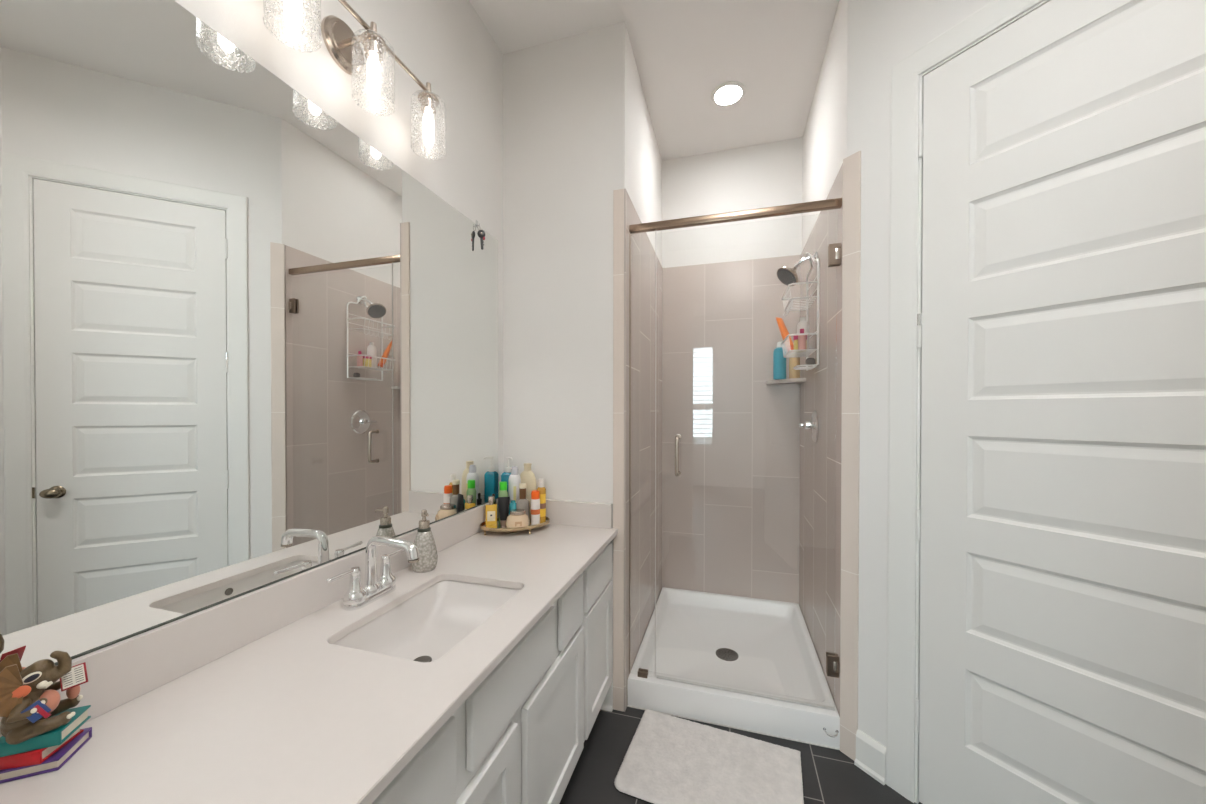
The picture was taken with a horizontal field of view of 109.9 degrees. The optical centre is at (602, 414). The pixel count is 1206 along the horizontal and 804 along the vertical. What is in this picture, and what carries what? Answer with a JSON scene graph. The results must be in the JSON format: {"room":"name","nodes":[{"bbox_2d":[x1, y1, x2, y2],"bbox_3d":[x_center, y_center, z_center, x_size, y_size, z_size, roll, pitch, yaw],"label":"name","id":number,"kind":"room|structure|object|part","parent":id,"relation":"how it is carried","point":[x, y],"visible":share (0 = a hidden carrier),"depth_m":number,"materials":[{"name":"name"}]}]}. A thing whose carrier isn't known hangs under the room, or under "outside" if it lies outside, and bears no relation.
{"room":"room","nodes":[
{"label":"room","id":0,"kind":"room"},
{"bbox_2d":[174,0,502,492],"bbox_3d":[-0.897,-0.199,0.807,0.100,3.033,2.596,0,0,17],"label":"wall","id":1,"kind":"structure","parent":0,"point":[445,44],"depth_m":1.46,"materials":[{"name":"paint"}]},
{"bbox_2d":[0,0,497,668],"bbox_3d":[-0.725,-0.205,1.194,0.007,1.208,1.646,0,0,17],"label":"wall mirror","id":2,"kind":"object","parent":1,"relation":"attached to","point":[244,348],"visible":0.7,"depth_m":0.85,"materials":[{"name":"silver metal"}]},
{"bbox_2d":[0,499,497,736],"bbox_3d":[-0.717,0.453,1.209,0.018,0.108,1.730,0,0,17],"label":"backsplash","id":3,"kind":"structure","parent":1,"relation":"attached to","point":[121,672],"depth_m":0.89,"materials":[{"name":"stone"}]},
{"bbox_2d":[263,0,445,154],"bbox_3d":[-0.652,-0.972,1.160,0.162,0.244,0.548,0,0,17],"label":"vanity light","id":4,"kind":"object","parent":1,"relation":"attached to","point":[341,42],"visible":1,"depth_m":1.15,"materials":[{"name":"silver metal"}]},
{"bbox_3d":[-0.688,-0.930,0.940,0.105,0.163,0.105,0,0,17],"label":"lamp shade","id":5,"kind":"part","parent":4,"relation":"part of","materials":[{"name":"clear glass"}]},
{"bbox_3d":[-0.688,-0.916,0.941,0.032,0.111,0.032,0,0,17],"label":"bulb","id":6,"kind":"part","parent":4,"relation":"part of","materials":[{"name":"white glass"}]},
{"bbox_3d":[-0.624,-0.932,1.154,0.105,0.163,0.105,0,0,17],"label":"lamp shade","id":7,"kind":"part","parent":4,"relation":"part of","materials":[{"name":"clear glass"}]},
{"bbox_2d":[360,22,386,62],"bbox_3d":[-0.624,-1.020,1.153,0.064,0.090,0.064,0,0,17],"label":"socket","id":8,"kind":"object","parent":4,"relation":"attached to","point":[374,45],"depth_m":1.14,"materials":[{"name":"silver metal"}]},
{"bbox_3d":[-0.624,-0.918,1.154,0.032,0.111,0.032,0,0,17],"label":"bulb","id":9,"kind":"part","parent":4,"relation":"part of","materials":[{"name":"white glass"}]},
{"bbox_2d":[418,82,438,115],"bbox_3d":[-0.561,-1.021,1.364,0.064,0.090,0.064,0,0,17],"label":"socket","id":10,"kind":"object","parent":4,"relation":"attached to","point":[429,101],"depth_m":1.35,"materials":[{"name":"silver metal"}]},
{"bbox_3d":[-0.561,-0.933,1.364,0.105,0.163,0.105,0,0,17],"label":"lamp shade","id":11,"kind":"part","parent":4,"relation":"part of","materials":[{"name":"clear glass"}]},
{"bbox_3d":[-0.561,-0.920,1.365,0.032,0.111,0.032,0,0,17],"label":"bulb","id":12,"kind":"part","parent":4,"relation":"part of","materials":[{"name":"white glass"}]},
{"bbox_2d":[501,457,512,491],"bbox_3d":[-0.440,0.349,1.984,0.062,0.305,0.043,0,0,17],"label":"hand soap bottle","id":13,"kind":"object","parent":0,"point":[505,476],"visible":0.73,"depth_m":1.97,"materials":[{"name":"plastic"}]},
{"bbox_2d":[503,27,602,502],"bbox_3d":[-0.272,-0.208,2.027,0.599,3.033,0.100,0,0,17],"label":"wall","id":14,"kind":"structure","parent":0,"point":[553,90],"depth_m":1.96,"materials":[{"name":"paint"}]},
{"bbox_2d":[601,680,612,711],"bbox_3d":[0.004,1.248,1.891,0.083,0.125,0.024,0,0,17],"label":"baseboard","id":15,"kind":"structure","parent":14,"relation":"attached to","point":[607,705],"depth_m":1.88,"materials":[{"name":"paint"}]},
{"bbox_2d":[603,21,661,679],"bbox_3d":[0.216,-0.211,2.442,0.100,3.033,1.174,0,0,17],"label":"wall","id":16,"kind":"structure","parent":0,"point":[632,161],"depth_m":1.89,"materials":[{"name":"paint"}]},
{"bbox_2d":[613,189,623,710],"bbox_3d":[0.071,0.160,1.870,0.049,2.300,0.009,0,0,17],"label":"trim","id":17,"kind":"structure","parent":16,"relation":"attached to","point":[618,195],"depth_m":1.87,"materials":[{"name":"tile"}]},
{"bbox_2d":[624,188,662,711],"bbox_3d":[0.250,0.156,2.373,0.007,2.300,1.073,0,0,17],"label":"tiled wall","id":18,"kind":"structure","parent":16,"relation":"attached to","point":[646,268],"depth_m":2.21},
{"bbox_2d":[469,0,838,160],"bbox_3d":[-0.259,-1.754,-0.536,5.000,0.100,7.250,0,0,17],"label":"ceiling","id":19,"kind":"structure","parent":0,"point":[683,50],"depth_m":1.99,"materials":[{"name":"paint"}]},
{"bbox_2d":[711,81,745,106],"bbox_3d":[0.675,-1.721,2.276,0.180,0.009,0.180,0,0,17],"label":"recessed light","id":20,"kind":"object","parent":19,"relation":"in","point":[726,94],"visible":1,"depth_m":2.26,"materials":[{"name":"paint"}]},
{"bbox_2d":[662,137,802,361],"bbox_3d":[0.837,-0.213,2.816,0.874,3.033,0.101,0,0,17],"label":"wall","id":21,"kind":"structure","parent":0,"point":[764,175],"depth_m":2.75,"materials":[{"name":"paint"}]},
{"bbox_2d":[662,255,800,603],"bbox_3d":[0.820,0.153,2.767,0.859,2.300,0.008,0,0,17],"label":"tiled wall","id":22,"kind":"structure","parent":21,"relation":"attached to","point":[730,518],"depth_m":2.76,"materials":[{"name":"beige tile"}]},
{"bbox_2d":[766,378,805,383],"bbox_3d":[1.101,-0.203,2.558,0.200,0.022,0.225,0,0,17],"label":"corner shelf","id":23,"kind":"object","parent":22,"relation":"attached to","point":[792,380],"visible":1,"depth_m":2.52,"materials":[{"name":"stone"}]},
{"bbox_2d":[773,342,785,379],"bbox_3d":[1.072,-0.328,2.563,0.074,0.226,0.074,0,0,17],"label":"shampoo bottle","id":24,"kind":"object","parent":23,"relation":"on","point":[779,362],"visible":0.79,"depth_m":2.53,"materials":[{"name":"teal plastic"}]},
{"bbox_2d":[789,352,799,378],"bbox_3d":[1.142,-0.308,2.521,0.060,0.187,0.060,0,0,17],"label":"bottle","id":25,"kind":"object","parent":23,"relation":"on","point":[793,361],"visible":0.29,"depth_m":2.50,"materials":[{"name":"beige plastic"}]},
{"bbox_2d":[559,707,921,803],"bbox_3d":[-0.261,1.389,-0.511,5.000,0.120,7.250,0,0,17],"label":"floor","id":26,"kind":"structure","parent":0,"point":[829,776],"depth_m":1.56,"materials":[{"name":"tile"}]},
{"bbox_2d":[372,575,583,803],"bbox_3d":[-0.461,0.922,1.139,0.540,0.787,0.977,0,0,17],"label":"vanity cabinet","id":27,"kind":"object","parent":26,"relation":"on","point":[518,738],"visible":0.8,"depth_m":1.06,"materials":[{"name":"paint"}]},
{"bbox_2d":[0,499,617,803],"bbox_3d":[-0.451,0.464,1.130,0.572,0.129,1.730,0,0,17],"label":"countertop","id":28,"kind":"structure","parent":27,"relation":"on","point":[249,698],"depth_m":0.77,"materials":[{"name":"stone"}]},
{"bbox_2d":[0,651,91,783],"bbox_3d":[-0.825,0.428,0.613,0.092,0.168,0.095,0,0,-23],"label":"elephant figurine","id":29,"kind":"object","parent":28,"relation":"on","point":[39,731],"visible":1,"depth_m":0.60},
{"bbox_2d":[21,700,51,722],"bbox_3d":[-0.791,0.414,0.592,0.012,0.028,0.026,0,1,37],"label":"book","id":30,"kind":"object","parent":29,"relation":"on","point":[32,711],"depth_m":0.59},
{"bbox_2d":[0,730,83,769],"bbox_3d":[-0.826,0.486,0.626,0.046,0.018,0.064,0,0,-13],"label":"book","id":31,"kind":"object","parent":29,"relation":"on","point":[47,753],"depth_m":0.60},
{"bbox_2d":[0,705,90,756],"bbox_3d":[-0.826,0.466,0.626,0.070,0.020,0.060,0,0,-22],"label":"book","id":32,"kind":"object","parent":29,"relation":"on","point":[39,743],"depth_m":0.61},
{"bbox_2d":[0,727,91,783],"bbox_3d":[-0.826,0.503,0.628,0.092,0.017,0.092,0,0,17],"label":"book","id":33,"kind":"object","parent":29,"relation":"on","point":[52,759],"depth_m":0.61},
{"bbox_2d":[60,662,87,691],"bbox_3d":[-0.802,0.397,0.642,0.014,0.028,0.026,0,1,27],"label":"open book","id":34,"kind":"object","parent":29,"relation":"on","point":[71,677],"depth_m":0.64,"materials":[{"name":"white paper"}]},
{"bbox_2d":[326,536,418,610],"bbox_3d":[-0.632,0.420,1.162,0.210,0.174,0.211,0,1,-32],"label":"faucet","id":35,"kind":"object","parent":28,"relation":"on","point":[357,596],"visible":1,"depth_m":1.15,"materials":[{"name":"silver metal"}]},
{"bbox_3d":[-0.668,0.411,1.083,0.011,0.013,0.086,0,0,14],"label":"lever","id":36,"kind":"part","parent":35,"relation":"part of","materials":[{"name":"silver metal"}]},
{"bbox_3d":[-0.658,0.451,1.125,0.054,0.090,0.054,0,0,17],"label":"handle","id":37,"kind":"part","parent":35,"relation":"part of","materials":[{"name":"silver metal"}]},
{"bbox_3d":[-0.643,0.497,1.175,0.056,0.021,0.159,0,0,17],"label":"plate","id":38,"kind":"part","parent":35,"relation":"part of","materials":[{"name":"silver metal"}]},
{"bbox_3d":[-0.628,0.450,1.224,0.054,0.090,0.054,0,0,17],"label":"handle","id":39,"kind":"part","parent":35,"relation":"part of","materials":[{"name":"silver metal"}]},
{"bbox_3d":[-0.580,0.415,1.155,0.181,0.162,0.049,0,0,17],"label":"spout","id":40,"kind":"part","parent":35,"relation":"part of","materials":[{"name":"silver metal"}]},
{"bbox_3d":[-0.614,0.409,1.264,0.011,0.013,0.086,0,0,19],"label":"lever","id":41,"kind":"part","parent":35,"relation":"part of","materials":[{"name":"silver metal"}]},
{"bbox_2d":[411,509,437,572],"bbox_3d":[-0.586,0.408,1.390,0.083,0.195,0.083,0,0,17],"label":"soap dispenser","id":42,"kind":"object","parent":28,"relation":"on","point":[424,539],"visible":0.96,"depth_m":1.37,"materials":[{"name":"silver glass"}]},
{"bbox_2d":[333,580,519,661],"bbox_3d":[-0.430,0.583,1.113,0.340,0.108,0.464,0,0,17],"label":"sink","id":43,"kind":"object","parent":28,"relation":"in","point":[426,626],"visible":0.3,"depth_m":1.22,"materials":[{"name":"ceramic"}]},
{"bbox_2d":[480,517,549,535],"bbox_3d":[-0.380,0.484,1.852,0.262,0.037,0.256,0,0,17],"label":"tray","id":44,"kind":"object","parent":28,"relation":"on","point":[492,528],"visible":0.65,"depth_m":1.78,"materials":[{"name":"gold metal"}]},
{"bbox_2d":[485,496,496,524],"bbox_3d":[-0.481,0.412,1.829,0.048,0.122,0.030,0,0,-12],"label":"bottle","id":45,"kind":"object","parent":44,"relation":"on","point":[491,508],"visible":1,"depth_m":1.82,"materials":[{"name":"yellow glass"}]},
{"bbox_2d":[498,481,507,522],"bbox_3d":[-0.439,0.384,1.871,0.042,0.177,0.042,0,0,17],"label":"bottle","id":46,"kind":"object","parent":44,"relation":"on","point":[503,492],"visible":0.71,"depth_m":1.86,"materials":[{"name":"green plastic"}]},
{"bbox_2d":[498,497,509,525],"bbox_3d":[-0.425,0.413,1.823,0.036,0.120,0.036,0,1,33],"label":"tube","id":47,"kind":"object","parent":44,"relation":"on","point":[503,502],"visible":0.87,"depth_m":1.81,"materials":[{"name":"black plastic"}]},
{"bbox_2d":[509,500,515,514],"bbox_3d":[-0.392,0.424,1.853,0.036,0.098,0.036,0,0,17],"label":"bottle","id":48,"kind":"object","parent":44,"relation":"on","point":[512,505],"visible":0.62,"depth_m":1.84,"materials":[{"name":"teal plastic"}]},
{"bbox_2d":[508,466,520,514],"bbox_3d":[-0.397,0.352,1.912,0.056,0.241,0.056,0,0,17],"label":"bottle","id":49,"kind":"object","parent":44,"relation":"on","point":[514,480],"visible":0.68,"depth_m":1.89,"materials":[{"name":"white plastic"}]},
{"bbox_3d":[-0.380,0.473,1.852,0.294,0.001,0.195,0,0,-24],"label":"mirror plate","id":50,"kind":"part","parent":44,"relation":"part of","materials":[{"name":"silver metal"}]},
{"bbox_2d":[506,509,529,527],"bbox_3d":[-0.362,0.440,1.804,0.100,0.067,0.100,0,0,17],"label":"candle jar","id":51,"kind":"object","parent":44,"relation":"on","point":[517,517],"visible":0.98,"depth_m":1.77,"materials":[{"name":"beige glass"}]},
{"bbox_3d":[-0.362,0.414,1.804,0.066,0.016,0.066,0,0,17],"label":"lid","id":52,"kind":"part","parent":51,"relation":"part of","materials":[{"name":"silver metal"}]},
{"bbox_2d":[516,483,528,516],"bbox_3d":[-0.350,0.387,1.857,0.056,0.172,0.056,0,0,17],"label":"bottle","id":53,"kind":"object","parent":44,"relation":"on","point":[522,503],"visible":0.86,"depth_m":1.84,"materials":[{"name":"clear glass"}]},
{"bbox_2d":[520,463,536,518],"bbox_3d":[-0.344,0.347,1.940,0.090,0.251,0.044,0,0,17],"label":"lotion bottle","id":54,"kind":"object","parent":44,"relation":"on","point":[527,476],"visible":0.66,"depth_m":1.92,"materials":[{"name":"beige plastic"}]},
{"bbox_2d":[531,490,539,523],"bbox_3d":[-0.295,0.402,1.855,0.041,0.142,0.041,0,0,17],"label":"bottle","id":55,"kind":"object","parent":44,"relation":"on","point":[535,495],"visible":1,"depth_m":1.84,"materials":[{"name":"white plastic"}]},
{"bbox_2d":[537,479,545,520],"bbox_3d":[-0.275,0.380,1.899,0.041,0.185,0.041,0,0,17],"label":"oil bottle","id":56,"kind":"object","parent":44,"relation":"on","point":[542,490],"visible":0.84,"depth_m":1.88,"materials":[{"name":"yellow plastic"}]},
{"bbox_3d":[-0.315,0.659,0.713,0.019,0.170,0.202,0,0,17],"label":"drawer","id":57,"kind":"part","parent":27,"relation":"part of","materials":[{"name":"paint"}]},
{"bbox_3d":[-0.281,0.979,0.831,0.018,0.436,0.448,0,0,17],"label":"door","id":58,"kind":"part","parent":27,"relation":"part of","materials":[{"name":"paint"}]},
{"bbox_3d":[-0.139,0.975,1.305,0.018,0.436,0.441,0,0,17],"label":"door","id":59,"kind":"part","parent":27,"relation":"part of","materials":[{"name":"paint"}]},
{"bbox_3d":[-0.105,0.653,1.416,0.019,0.170,0.198,0,0,17],"label":"drawer","id":60,"kind":"part","parent":27,"relation":"part of","materials":[{"name":"paint"}]},
{"bbox_2d":[581,543,611,740],"bbox_3d":[-0.267,0.917,1.787,0.540,0.787,0.372,0,0,17],"label":"vanity cabinet","id":61,"kind":"object","parent":26,"relation":"on","point":[597,585],"visible":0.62,"depth_m":1.68,"materials":[{"name":"paint"}]},
{"bbox_3d":[-0.015,0.646,1.716,0.019,0.160,0.344,0,0,17],"label":"drawer","id":62,"kind":"part","parent":61,"relation":"part of","materials":[{"name":"paint"}]},
{"bbox_2d":[614,709,803,803],"bbox_3d":[0.398,1.306,1.563,0.623,0.013,0.426,0,0,22],"label":"bath mat","id":63,"kind":"object","parent":26,"relation":"on","point":[669,759],"visible":1,"depth_m":1.56,"materials":[{"name":"white fabric"}]},
{"bbox_2d":[627,587,839,749],"bbox_3d":[0.669,1.244,2.275,0.857,0.128,1.036,0,0,17],"label":"shower tray","id":64,"kind":"object","parent":26,"relation":"on","point":[762,646],"visible":0.98,"depth_m":2.11,"materials":[{"name":"plastic"}]},
{"bbox_2d":[629,233,655,677],"bbox_3d":[0.180,0.190,1.914,0.122,2.032,0.030,0,0,17],"label":"panel","id":65,"kind":"object","parent":64,"relation":"on","point":[643,673],"visible":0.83,"depth_m":1.92,"materials":[{"name":"clear glass"}]},
{"bbox_2d":[823,727,838,736],"bbox_3d":[0.896,1.245,1.657,0.055,0.016,0.028,0,0,17],"label":"loop","id":66,"kind":"object","parent":64,"relation":"attached to","point":[824,728],"visible":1,"depth_m":1.65,"materials":[{"name":"silver metal"}]},
{"bbox_2d":[802,0,841,250],"bbox_3d":[1.165,-0.208,2.213,0.100,3.033,1.070,0,0,17],"label":"wall","id":67,"kind":"structure","parent":0,"point":[822,135],"depth_m":2.02,"materials":[{"name":"paint"}]},
{"bbox_2d":[799,163,842,716],"bbox_3d":[1.088,0.159,2.150,0.009,2.300,1.037,0,0,17],"label":"tiled wall","id":68,"kind":"structure","parent":67,"relation":"attached to","point":[820,461],"depth_m":1.98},
{"bbox_2d":[776,251,816,285],"bbox_3d":[0.998,-0.750,2.184,0.185,0.156,0.120,0,0,17],"label":"showerhead","id":69,"kind":"object","parent":68,"relation":"attached to","point":[786,275],"visible":0.96,"depth_m":2.17,"materials":[{"name":"silver metal"}]},
{"bbox_3d":[1.036,-0.785,2.168,0.104,0.053,0.027,0,1,29],"label":"arm","id":70,"kind":"part","parent":69,"relation":"part of","materials":[{"name":"silver metal"}]},
{"bbox_2d":[781,253,819,369],"bbox_3d":[1.022,-0.533,2.207,0.140,0.591,0.309,0,0,17],"label":"shower caddy","id":71,"kind":"object","parent":68,"relation":"attached to","point":[810,351],"visible":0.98,"depth_m":2.13,"materials":[{"name":"metal"}]},
{"bbox_2d":[776,317,793,349],"bbox_3d":[0.988,-0.431,2.277,0.058,0.200,0.098,0,1,-31],"label":"tube","id":72,"kind":"object","parent":71,"relation":"in","point":[784,332],"visible":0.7,"depth_m":2.27,"materials":[{"name":"orange plastic"}]},
{"bbox_2d":[781,333,817,357],"bbox_3d":[1.020,-0.358,2.209,0.135,0.082,0.307,0,0,17],"label":"basket","id":73,"kind":"object","parent":71,"relation":"on","point":[802,354],"depth_m":2.16,"materials":[{"name":"metal"}]},
{"bbox_2d":[793,335,806,352],"bbox_3d":[1.005,-0.364,2.155,0.062,0.085,0.062,0,0,17],"label":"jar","id":74,"kind":"object","parent":71,"relation":"in","point":[795,338],"visible":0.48,"depth_m":2.14,"materials":[{"name":"plastic"}]},
{"bbox_2d":[782,281,817,310],"bbox_3d":[1.021,-0.611,2.207,0.133,0.074,0.307,0,0,17],"label":"basket","id":75,"kind":"object","parent":71,"relation":"on","point":[788,287],"depth_m":2.17,"materials":[{"name":"metal"}]},
{"bbox_2d":[798,329,805,349],"bbox_3d":[0.989,-0.374,2.100,0.036,0.107,0.036,0,0,17],"label":"lotion bottle","id":76,"kind":"object","parent":71,"relation":"in","point":[801,338],"visible":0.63,"depth_m":2.09,"materials":[{"name":"pink plastic"}]},
{"bbox_2d":[797,317,808,350],"bbox_3d":[1.046,-0.416,2.212,0.060,0.188,0.060,0,0,17],"label":"shampoo bottle","id":77,"kind":"object","parent":71,"relation":"in","point":[802,324],"visible":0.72,"depth_m":2.19,"materials":[{"name":"white plastic"}]},
{"bbox_2d":[793,364,816,369],"bbox_3d":[1.026,-0.242,2.153,0.089,0.011,0.160,0,0,17],"label":"soap tray","id":78,"kind":"object","parent":71,"relation":"on","point":[811,366],"depth_m":2.12,"materials":[{"name":"metal"}]},
{"bbox_2d":[806,358,814,364],"bbox_3d":[1.030,-0.265,2.101,0.042,0.036,0.042,0,0,17],"label":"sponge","id":79,"kind":"object","parent":71,"relation":"in","point":[809,361],"visible":0.87,"depth_m":2.08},
{"bbox_3d":[1.068,-0.536,2.193,0.045,0.584,0.309,0,0,17],"label":"frame","id":80,"kind":"part","parent":71,"relation":"part of","materials":[{"name":"metal"}]},
{"bbox_2d":[798,410,818,442],"bbox_3d":[1.045,0.059,2.166,0.081,0.166,0.166,0,0,17],"label":"shower valve","id":81,"kind":"object","parent":68,"relation":"attached to","point":[813,425],"visible":1,"depth_m":2.14,"materials":[{"name":"silver metal"}]},
{"bbox_3d":[1.048,0.053,2.196,0.070,0.044,0.103,0,0,17],"label":"lever","id":82,"kind":"part","parent":81,"relation":"part of","materials":[{"name":"silver metal"}]},
{"bbox_2d":[842,0,992,745],"bbox_3d":[1.246,-0.200,1.232,0.127,3.033,1.118,0,1,-30],"label":"wall","id":83,"kind":"structure","parent":0,"point":[876,34],"depth_m":1.55,"materials":[{"name":"paint"}]},
{"bbox_2d":[629,198,841,233],"bbox_3d":[0.539,-0.841,1.800,0.868,0.032,0.028,0,0,17],"label":"header bar","id":84,"kind":"object","parent":83,"relation":"attached to","point":[829,204],"visible":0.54,"depth_m":1.78,"materials":[{"name":"silver metal"}]},
{"bbox_2d":[656,243,841,710],"bbox_3d":[0.586,0.188,1.766,0.732,1.989,0.079,0,0,17],"label":"shower door","id":85,"kind":"structure","parent":83,"relation":"attached to","point":[834,250],"depth_m":1.72,"materials":[{"name":"clear glass"}]},
{"bbox_3d":[0.324,0.177,1.835,0.024,0.185,0.061,0,0,17],"label":"handle","id":86,"kind":"part","parent":85,"relation":"part of","materials":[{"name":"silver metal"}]},
{"bbox_2d":[840,151,860,760],"bbox_3d":[0.947,0.163,1.620,0.008,2.300,0.066,0,1,-30],"label":"trim","id":87,"kind":"structure","parent":83,"relation":"attached to","point":[851,242],"depth_m":1.61,"materials":[{"name":"tile"}]},
{"bbox_2d":[854,729,885,784],"bbox_3d":[0.982,1.251,1.551,0.024,0.125,0.103,0,1,-30],"label":"baseboard","id":88,"kind":"structure","parent":83,"relation":"attached to","point":[870,754],"depth_m":1.55,"materials":[{"name":"paint"}]},
{"bbox_2d":[886,0,1050,803],"bbox_3d":[1.281,0.049,1.131,0.111,2.536,0.904,0,1,-30],"label":"door frame","id":89,"kind":"structure","parent":83,"relation":"attached to","point":[905,74],"depth_m":1.45,"materials":[{"name":"paint"}]},
{"bbox_2d":[914,0,1205,803],"bbox_3d":[1.227,0.090,1.107,0.102,2.430,0.723,0,1,-30],"label":"door","id":90,"kind":"structure","parent":83,"relation":"in","point":[1061,325],"depth_m":1.13,"materials":[{"name":"paint"}]},
{"bbox_3d":[-0.530,-0.816,1.806,0.016,0.028,0.016,0,0,17],"label":"hook","id":91,"kind":"object","parent":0,"visible":0},
{"bbox_2d":[477,225,484,249],"bbox_3d":[-0.518,-0.757,1.807,0.032,0.103,0.018,0,0,-7],"label":"bunch","id":92,"kind":"object","parent":91,"relation":"hanging from","point":[481,233],"visible":1,"depth_m":1.81,"materials":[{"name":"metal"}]}
]}

